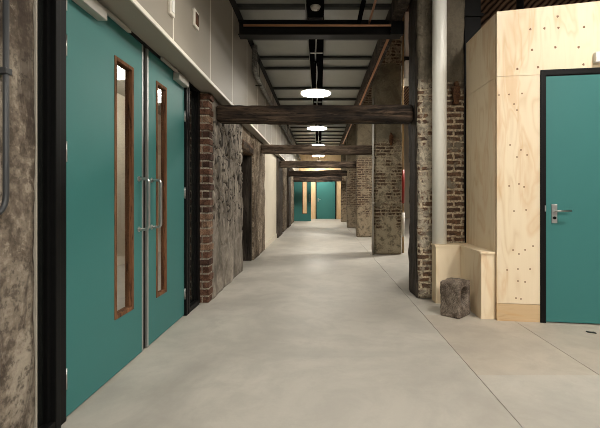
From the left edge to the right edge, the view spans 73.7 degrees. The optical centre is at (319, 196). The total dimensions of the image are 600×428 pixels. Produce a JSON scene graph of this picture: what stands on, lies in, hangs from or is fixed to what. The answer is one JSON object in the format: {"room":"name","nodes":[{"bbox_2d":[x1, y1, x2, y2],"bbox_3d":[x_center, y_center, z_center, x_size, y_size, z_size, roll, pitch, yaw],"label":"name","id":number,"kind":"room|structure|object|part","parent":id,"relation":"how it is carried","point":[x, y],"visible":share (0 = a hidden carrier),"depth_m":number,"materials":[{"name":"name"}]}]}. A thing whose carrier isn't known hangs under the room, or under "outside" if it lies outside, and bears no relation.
{"room":"corridor","nodes":[
{"label":"corridor","id":0,"kind":"room"},
{"bbox_2d":[0,0,36,427],"bbox_3d":[-1.418,0.000,0.355,0.422,2.364,2.711,0,0,0],"label":"wall","id":1,"kind":"structure","parent":0,"point":[18,222],"depth_m":1.62,"materials":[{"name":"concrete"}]},
{"bbox_2d":[0,0,11,214],"bbox_3d":[-1.200,-0.552,1.364,0.051,1.256,0.328,0,0,0],"label":"conduit","id":2,"kind":"object","parent":1,"relation":"attached to","point":[5,71],"visible":1,"depth_m":1.50,"materials":[{"name":"grey metal"}]},
{"bbox_2d":[37,0,49,427],"bbox_3d":[-1.371,-0.015,1.867,0.041,2.280,0.275,0,0,0],"label":"window","id":3,"kind":"structure","parent":1,"relation":"in","point":[43,6],"depth_m":1.98,"materials":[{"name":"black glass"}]},
{"bbox_3d":[-1.378,-0.015,1.867,0.010,2.280,0.275,0,0,0],"label":"pane","id":4,"kind":"part","parent":3,"relation":"part of","materials":[{"name":"black glass"}]},
{"bbox_2d":[97,0,298,170],"bbox_3d":[-1.437,-1.857,10.250,0.626,1.366,22.500,0,0,0],"label":"wall","id":5,"kind":"structure","parent":0,"point":[214,59],"depth_m":4.09,"materials":[{"name":"paint"}]},
{"bbox_2d":[66,0,149,416],"bbox_3d":[-1.329,0.006,2.571,0.138,2.323,0.942,0,0,0],"label":"door","id":6,"kind":"structure","parent":5,"relation":"in","point":[104,62],"depth_m":2.44,"materials":[{"name":"teal paint"}]},
{"bbox_3d":[-1.313,-1.140,2.590,0.024,0.020,0.340,0,0,0],"label":"closer arm","id":7,"kind":"part","parent":6,"relation":"part of"},
{"bbox_3d":[-1.371,-0.061,2.752,0.006,1.686,0.213,0,0,0],"label":"pane","id":8,"kind":"part","parent":6,"relation":"part of","materials":[{"name":"clear glass"}]},
{"bbox_3d":[-1.369,-0.061,2.752,0.057,1.738,0.265,0,0,0],"label":"vision frame","id":9,"kind":"part","parent":6,"relation":"part of","materials":[{"name":"brown wood"}]},
{"bbox_3d":[-1.305,0.052,2.970,0.088,0.396,0.021,0,0,0],"label":"pull handle","id":10,"kind":"part","parent":6,"relation":"part of","materials":[{"name":"metal"}]},
{"bbox_2d":[143,47,188,348],"bbox_3d":[-1.329,0.004,3.510,0.136,2.328,0.933,0,0,0],"label":"door","id":11,"kind":"structure","parent":5,"relation":"in","point":[164,115],"depth_m":3.44,"materials":[{"name":"teal paint"}]},
{"bbox_3d":[-1.305,0.052,3.195,0.088,0.396,0.021,0,0,0],"label":"pull handle","id":12,"kind":"part","parent":11,"relation":"part of","materials":[{"name":"metal"}]},
{"bbox_3d":[-1.366,-0.064,3.397,0.006,1.735,0.173,0,0,0],"label":"pane","id":13,"kind":"part","parent":11,"relation":"part of","materials":[{"name":"clear glass"}]},
{"bbox_3d":[-1.365,-0.064,3.397,0.048,1.787,0.225,0,0,0],"label":"vision frame","id":14,"kind":"part","parent":11,"relation":"part of","materials":[{"name":"brown wood"}]},
{"bbox_3d":[-1.313,-1.150,3.490,0.024,0.020,0.340,0,0,0],"label":"closer arm","id":15,"kind":"part","parent":11,"relation":"part of"},
{"bbox_2d":[168,0,174,17],"bbox_3d":[-1.115,-1.452,3.010,0.027,0.175,0.090,0,0,0],"label":"wall sensor","id":16,"kind":"object","parent":5,"relation":"attached to","point":[171,3],"visible":1,"depth_m":2.99,"materials":[{"name":"white plastic"}]},
{"bbox_2d":[192,8,198,30],"bbox_3d":[-1.115,-1.597,3.600,0.027,0.155,0.124,0,0,0],"label":"wall control","id":17,"kind":"object","parent":5,"relation":"attached to","point":[195,16],"visible":1,"depth_m":3.56,"materials":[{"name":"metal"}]},
{"bbox_2d":[229,0,296,144],"bbox_3d":[-1.091,-2.465,10.200,0.073,0.049,22.400,0,0,0],"label":"trim","id":18,"kind":"structure","parent":5,"relation":"attached to","point":[234,5],"depth_m":7.37,"materials":[{"name":"black metal"}]},
{"bbox_2d":[252,45,300,159],"bbox_3d":[-1.070,-2.191,13.852,0.118,0.498,14.895,0,0,0],"label":"pipe","id":19,"kind":"object","parent":5,"relation":"attached to","point":[256,75],"visible":0.88,"depth_m":6.98,"materials":[{"name":"silver metal"}]},
{"bbox_2d":[238,20,403,38],"bbox_3d":[0.005,-2.270,5.415,2.210,0.220,0.230,0,0,0],"label":"steel beam","id":20,"kind":"structure","parent":5,"relation":"attached to","point":[397,27],"depth_m":5.44,"materials":[{"name":"black metal"}]},
{"bbox_2d":[243,24,390,26],"bbox_3d":[-0.015,-2.282,5.361,2.011,0.046,0.085,0,0,0],"label":"copper pipe","id":21,"kind":"object","parent":20,"relation":"attached to","point":[244,25],"visible":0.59,"depth_m":5.32,"materials":[{"name":"brown metal"}]},
{"bbox_2d":[357,0,365,23],"bbox_3d":[0.524,-2.350,3.984,0.060,0.057,2.768,0,0,0],"label":"cable conduit","id":22,"kind":"object","parent":20,"relation":"attached to","point":[363,2],"visible":1,"depth_m":5.01,"materials":[{"name":"black metal"}]},
{"bbox_2d":[343,30,390,143],"bbox_3d":[0.975,-2.260,11.210,0.040,0.038,11.580,0,0,0],"label":"copper pipe","id":23,"kind":"object","parent":20,"relation":"attached to","point":[387,40],"visible":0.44,"depth_m":7.21,"materials":[{"name":"brown metal"}]},
{"bbox_2d":[368,0,376,23],"bbox_3d":[0.662,-2.340,3.934,0.032,0.030,2.868,0,0,0],"label":"copper pipe","id":24,"kind":"object","parent":20,"relation":"attached to","point":[375,1],"visible":1,"depth_m":5.02,"materials":[{"name":"brown metal"}]},
{"bbox_3d":[1.028,-2.245,5.330,0.165,0.170,0.060,0,0,0],"label":"plate","id":25,"kind":"part","parent":20,"relation":"part of","materials":[{"name":"black metal"}]},
{"bbox_2d":[200,93,275,302],"bbox_3d":[-1.484,0.010,7.972,0.532,2.345,7.056,0,0,0],"label":"wall","id":26,"kind":"structure","parent":0,"point":[221,146],"depth_m":5.29,"materials":[{"name":"stone"}]},
{"bbox_2d":[39,0,199,427],"bbox_3d":[-1.373,0.000,3.056,0.099,2.360,2.792,0,0,0],"label":"door frame","id":27,"kind":"structure","parent":26,"relation":"attached to","point":[57,7],"depth_m":2.07,"materials":[{"name":"black metal"}]},
{"bbox_3d":[-1.373,1.153,3.058,0.097,0.055,2.655,0,0,0],"label":"sill","id":28,"kind":"part","parent":27,"relation":"part of","materials":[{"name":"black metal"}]},
{"bbox_2d":[190,88,196,302],"bbox_3d":[-1.371,-0.015,4.228,0.041,2.280,0.315,0,0,0],"label":"window","id":29,"kind":"structure","parent":26,"relation":"in","point":[193,94],"depth_m":4.34,"materials":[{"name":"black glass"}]},
{"bbox_3d":[-1.378,-0.015,4.228,0.010,2.280,0.315,0,0,0],"label":"pane","id":30,"kind":"part","parent":29,"relation":"part of","materials":[{"name":"black glass"}]},
{"bbox_2d":[241,156,251,260],"bbox_3d":[-1.434,0.210,7.412,0.332,1.940,0.055,0,0,0],"label":"door frame","id":31,"kind":"structure","parent":26,"relation":"attached to","point":[246,173],"depth_m":7.38,"materials":[{"name":"brown wood"}]},
{"bbox_2d":[265,234,276,248],"bbox_3d":[-1.247,1.115,10.240,0.018,0.130,2.500,0,0,0],"label":"baseboard","id":32,"kind":"structure","parent":26,"relation":"attached to","point":[274,237],"depth_m":10.00,"materials":[{"name":"beige paint"}]},
{"bbox_2d":[242,126,251,144],"bbox_3d":[-1.439,-1.052,6.925,0.362,0.215,1.050,0,0,0],"label":"wall","id":33,"kind":"structure","parent":0,"point":[247,136],"depth_m":6.94,"materials":[{"name":"brown paint"}]},
{"bbox_2d":[242,139,253,154],"bbox_3d":[-1.413,-0.854,6.936,0.391,0.189,1.060,0,0,0],"label":"lintel beam","id":34,"kind":"structure","parent":33,"relation":"attached to","point":[248,149],"depth_m":6.87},
{"bbox_2d":[276,157,293,237],"bbox_3d":[-1.468,0.010,15.250,0.563,2.345,7.506,0,0,0],"label":"wall","id":35,"kind":"structure","parent":0,"point":[279,171],"depth_m":13.58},
{"bbox_2d":[293,176,341,181],"bbox_3d":[-0.109,-0.847,18.601,2.258,0.308,0.234,0,0,0],"label":"timber beam","id":36,"kind":"structure","parent":35,"relation":"attached to","point":[325,178],"depth_m":18.50,"materials":[{"name":"brown wood"}]},
{"bbox_2d":[235,0,391,145],"bbox_3d":[-0.375,-2.545,9.750,2.750,0.110,23.500,0,0,0],"label":"ceiling","id":37,"kind":"structure","parent":0,"point":[286,64],"depth_m":7.19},
{"bbox_2d":[305,0,323,143],"bbox_3d":[-0.067,-2.425,11.700,0.247,0.110,19.000,0,0,0],"label":"cable tray","id":38,"kind":"object","parent":37,"relation":"attached to","point":[315,46],"visible":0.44,"depth_m":6.80,"materials":[{"name":"black metal"}]},
{"bbox_2d":[310,4,320,10],"bbox_3d":[-0.058,-2.376,5.040,0.130,0.050,0.130,0,0,0],"label":"smoke detector","id":39,"kind":"object","parent":38,"relation":"attached to","point":[314,7],"visible":1,"depth_m":5.00,"materials":[{"name":"white plastic"}]},
{"bbox_2d":[301,61,330,97],"bbox_3d":[-0.075,-2.085,7.000,0.520,0.570,0.520,0,0,0],"label":"pendant lamp","id":40,"kind":"object","parent":38,"relation":"hanging from","point":[315,92],"visible":1,"depth_m":6.96,"materials":[{"name":"white plastic"}]},
{"bbox_2d":[301,89,329,97],"bbox_3d":[-0.075,-1.809,7.000,0.510,0.018,0.510,0,0,0],"label":"diffuser","id":41,"kind":"object","parent":40,"relation":"attached to","point":[314,93],"depth_m":6.96,"materials":[{"name":"white plastic"}]},
{"bbox_2d":[307,125,326,129],"bbox_3d":[-0.075,-2.085,10.570,0.520,0.570,0.520,0,0,0],"label":"pendant lamp","id":42,"kind":"object","parent":38,"relation":"hanging from","point":[317,127],"visible":0.89,"depth_m":10.51,"materials":[{"name":"white"}]},
{"bbox_2d":[308,127,326,129],"bbox_3d":[-0.075,-1.809,10.570,0.510,0.018,0.510,0,0,0],"label":"diffuser","id":43,"kind":"object","parent":42,"relation":"attached to","point":[310,128],"depth_m":10.51,"materials":[{"name":"white plastic"}]},
{"bbox_2d":[299,154,340,218],"bbox_3d":[0.225,-0.680,21.550,3.950,3.720,0.100,0,0,0],"label":"wall","id":44,"kind":"structure","parent":0,"point":[333,157],"depth_m":21.50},
{"bbox_2d":[317,182,334,218],"bbox_3d":[0.316,0.120,21.439,0.991,2.100,0.111,0,0,0],"label":"door","id":45,"kind":"structure","parent":44,"relation":"in","point":[325,190],"depth_m":21.45,"materials":[{"name":"teal paint"}]},
{"bbox_2d":[316,182,335,218],"bbox_3d":[0.316,0.100,21.470,1.097,2.160,0.059,0,0,0],"label":"door frame","id":46,"kind":"structure","parent":44,"relation":"attached to","point":[316,182],"depth_m":21.44,"materials":[{"name":"black metal"}]},
{"bbox_2d":[340,0,410,144],"bbox_3d":[1.008,-2.439,9.700,0.145,0.199,23.400,0,0,0],"label":"steel beam","id":47,"kind":"structure","parent":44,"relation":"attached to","point":[398,8],"depth_m":6.71,"materials":[{"name":"black metal"}]},
{"bbox_2d":[61,218,599,427],"bbox_3d":[1.500,1.250,9.300,11.000,0.140,26.600,0,0,0],"label":"floor","id":48,"kind":"structure","parent":0,"point":[318,329],"depth_m":2.92,"materials":[{"name":"concrete"}]},
{"bbox_2d":[294,182,310,220],"bbox_3d":[-0.859,0.124,19.409,0.845,2.088,0.134,0,0,0],"label":"door","id":49,"kind":"structure","parent":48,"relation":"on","point":[302,190],"depth_m":19.42,"materials":[{"name":"teal paint"}]},
{"bbox_3d":[-0.740,-0.020,19.446,0.238,1.680,0.060,0,0,0],"label":"vision frame","id":50,"kind":"part","parent":49,"relation":"part of","materials":[{"name":"brown wood"}]},
{"bbox_3d":[-0.740,-0.020,19.445,0.186,1.628,0.006,0,0,0],"label":"pane","id":51,"kind":"part","parent":49,"relation":"part of","materials":[{"name":"clear glass"}]},
{"bbox_2d":[341,140,346,221],"bbox_3d":[1.290,-1.470,19.102,0.607,5.300,0.422,0,0,0],"label":"brick pillar","id":52,"kind":"structure","parent":48,"relation":"on","point":[343,157],"depth_m":18.90,"materials":[{"name":"brown brick"}]},
{"bbox_2d":[346,124,355,227],"bbox_3d":[1.329,-1.470,15.550,0.606,5.300,0.448,0,0,0],"label":"brick pillar","id":53,"kind":"structure","parent":48,"relation":"on","point":[351,138],"depth_m":15.34,"materials":[{"name":"brown brick"}]},
{"bbox_2d":[289,170,346,176],"bbox_3d":[-0.094,-0.918,15.551,2.290,0.265,0.242,0,0,0],"label":"timber beam","id":54,"kind":"structure","parent":53,"relation":"attached to","point":[296,173],"depth_m":15.45,"materials":[{"name":"brown wood"}]},
{"bbox_2d":[355,85,371,236],"bbox_3d":[1.373,-1.470,11.981,0.603,5.300,0.449,0,0,0],"label":"brick pillar","id":55,"kind":"structure","parent":48,"relation":"on","point":[363,132],"depth_m":11.77,"materials":[{"name":"brown brick"}]},
{"bbox_2d":[280,161,355,167],"bbox_3d":[-0.059,-0.978,12.001,2.299,0.226,0.242,0,0,0],"label":"timber beam","id":56,"kind":"structure","parent":55,"relation":"attached to","point":[283,164],"depth_m":11.90,"materials":[{"name":"brown wood"}]},
{"bbox_2d":[371,36,401,253],"bbox_3d":[1.394,-1.470,8.410,0.599,5.300,0.442,0,0,0],"label":"brick pillar","id":57,"kind":"structure","parent":48,"relation":"on","point":[386,86],"depth_m":8.20,"materials":[{"name":"brown brick"}]},
{"bbox_2d":[261,144,371,155],"bbox_3d":[-0.069,-0.995,8.423,2.338,0.237,0.232,0,0,0],"label":"timber beam","id":58,"kind":"structure","parent":57,"relation":"attached to","point":[265,148],"depth_m":8.33,"materials":[{"name":"brown wood"}]},
{"bbox_2d":[372,98,374,254],"bbox_3d":[1.085,-0.420,8.165,0.053,3.200,0.056,0,0,0],"label":"conduit","id":59,"kind":"object","parent":57,"relation":"attached to","point":[373,156],"visible":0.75,"depth_m":8.15,"materials":[{"name":"grey metal"}]},
{"bbox_2d":[389,133,392,144],"bbox_3d":[1.451,-1.185,8.149,0.096,0.253,0.087,0,0,0],"label":"wall anchor","id":60,"kind":"object","parent":57,"relation":"attached to","point":[390,135],"visible":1,"depth_m":8.12,"materials":[{"name":"metal"}]},
{"bbox_2d":[401,16,404,252],"bbox_3d":[1.755,-1.420,8.450,0.068,5.200,0.068,0,0,0],"label":"riser pipe","id":61,"kind":"object","parent":48,"relation":"on","point":[403,213],"visible":0.85,"depth_m":8.43,"materials":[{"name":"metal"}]},
{"bbox_2d":[408,0,464,297],"bbox_3d":[1.397,-1.470,4.839,0.582,5.300,0.443,0,0,0],"label":"brick pillar","id":62,"kind":"structure","parent":48,"relation":"on","point":[420,11],"depth_m":4.63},
{"bbox_2d":[217,105,412,125],"bbox_3d":[-0.061,-0.994,4.861,2.354,0.228,0.238,0,0,0],"label":"timber beam","id":63,"kind":"structure","parent":62,"relation":"attached to","point":[229,114],"depth_m":4.76,"materials":[{"name":"brown wood"}]},
{"bbox_2d":[432,0,446,243],"bbox_3d":[1.352,-1.747,4.530,0.160,4.546,0.160,0,0,0],"label":"drain pipe","id":64,"kind":"object","parent":62,"relation":"attached to","point":[439,7],"visible":1,"depth_m":4.46,"materials":[{"name":"white plastic"}]},
{"bbox_2d":[451,81,459,104],"bbox_3d":[1.557,-1.192,4.574,0.096,0.261,0.088,0,0,0],"label":"wall anchor","id":65,"kind":"object","parent":62,"relation":"attached to","point":[455,96],"visible":1,"depth_m":4.55,"materials":[{"name":"metal"}]},
{"bbox_2d":[439,277,469,318],"bbox_3d":[1.349,1.002,3.999,0.226,0.355,0.247,0,0,45],"label":"stone block","id":66,"kind":"object","parent":48,"relation":"on","point":[454,292],"visible":1,"depth_m":3.93,"materials":[{"name":"stone"}]},
{"bbox_2d":[431,243,494,318],"bbox_3d":[1.480,0.854,4.225,0.416,0.652,0.754,0,0,0],"label":"ledge","id":67,"kind":"object","parent":48,"relation":"on","point":[465,261],"visible":0.94,"depth_m":4.11,"materials":[{"name":"beige wood"}]},
{"bbox_2d":[463,0,483,242],"bbox_3d":[1.988,-1.565,5.300,0.255,5.490,0.260,0,0,0],"label":"steel post","id":68,"kind":"object","parent":48,"relation":"on","point":[472,8],"visible":0.24,"depth_m":5.20,"materials":[{"name":"black metal"}]},
{"bbox_3d":[1.988,-2.360,5.300,0.255,0.040,0.260,0,0,0],"label":"collar plate","id":69,"kind":"part","parent":68,"relation":"part of","materials":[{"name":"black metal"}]},
{"bbox_2d":[516,0,523,9],"bbox_3d":[2.750,-1.565,5.500,0.094,5.490,0.096,0,0,0],"label":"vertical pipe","id":70,"kind":"object","parent":48,"relation":"on","point":[519,3],"visible":0.02,"depth_m":5.46,"materials":[{"name":"black metal"}]},
{"bbox_2d":[401,5,408,104],"bbox_3d":[3.975,-4.370,9.300,6.050,0.100,26.600,0,0,0],"label":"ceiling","id":71,"kind":"structure","parent":0,"point":[406,88],"depth_m":16.70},
{"bbox_2d":[401,12,409,85],"bbox_3d":[2.365,-3.540,9.650,0.830,1.540,0.760,0,0,0],"label":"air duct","id":72,"kind":"object","parent":71,"relation":"attached to","point":[406,15],"visible":0.12,"depth_m":9.30,"materials":[{"name":"metal"}]},
{"bbox_2d":[401,125,409,217],"bbox_3d":[4.550,-1.570,22.550,4.700,5.500,0.100,0,0,0],"label":"wall","id":73,"kind":"structure","parent":0,"point":[406,127],"depth_m":22.50,"materials":[{"name":"beige paint"}]},
{"bbox_2d":[466,1,599,321],"bbox_3d":[2.991,-0.350,4.020,2.618,3.060,1.160,0,0,0],"label":"wall","id":74,"kind":"structure","parent":0,"point":[505,59],"depth_m":3.80,"materials":[{"name":"beige wood"}]},
{"bbox_3d":[1.706,-1.460,4.234,0.040,0.616,0.733,0,0,-1],"label":"panel","id":75,"kind":"part","parent":74,"relation":"part of","materials":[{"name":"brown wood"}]},
{"bbox_3d":[1.706,0.016,4.234,0.040,2.328,0.733,0,0,-1],"label":"panel","id":76,"kind":"part","parent":74,"relation":"part of","materials":[{"name":"brown wood"}]},
{"bbox_3d":[1.883,-0.068,3.811,0.384,2.160,0.041,0,0,8],"label":"panel","id":77,"kind":"part","parent":74,"relation":"part of","materials":[{"name":"brown wood"}]},
{"bbox_3d":[2.979,-1.516,3.650,2.600,0.728,0.041,0,0,8],"label":"panel","id":78,"kind":"part","parent":74,"relation":"part of","materials":[{"name":"brown wood"}]},
{"bbox_2d":[540,67,599,322],"bbox_3d":[2.635,-0.006,3.701,1.132,2.372,0.070,0,0,8],"label":"door frame","id":79,"kind":"structure","parent":74,"relation":"attached to","point":[575,71],"depth_m":3.75,"materials":[{"name":"black metal"}]},
{"bbox_2d":[546,74,599,323],"bbox_3d":[2.630,0.019,3.665,1.030,2.298,0.112,0,0,8],"label":"door","id":80,"kind":"structure","parent":74,"relation":"in","point":[573,101],"depth_m":3.72,"materials":[{"name":"teal paint"}]},
{"bbox_3d":[2.189,0.155,3.737,0.050,0.178,0.009,0,0,8],"label":"handle plate","id":81,"kind":"part","parent":80,"relation":"part of","materials":[{"name":"metal"}]},
{"bbox_3d":[2.241,0.129,3.695,0.137,0.021,0.058,0,0,8],"label":"lever","id":82,"kind":"part","parent":80,"relation":"part of","materials":[{"name":"metal"}]},
{"bbox_2d":[593,52,599,62],"bbox_3d":[2.676,-1.278,3.645,0.318,0.093,0.057,0,0,8],"label":"emergency light","id":83,"kind":"object","parent":74,"relation":"attached to","point":[596,56],"visible":1,"depth_m":3.64,"materials":[{"name":"white plastic"}]},
{"bbox_2d":[481,0,599,27],"bbox_3d":[4.425,-1.570,6.850,4.950,5.500,0.100,0,0,0],"label":"boards","id":84,"kind":"object","parent":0,"point":[489,8],"depth_m":6.80,"materials":[{"name":"brown wood"}]}
]}

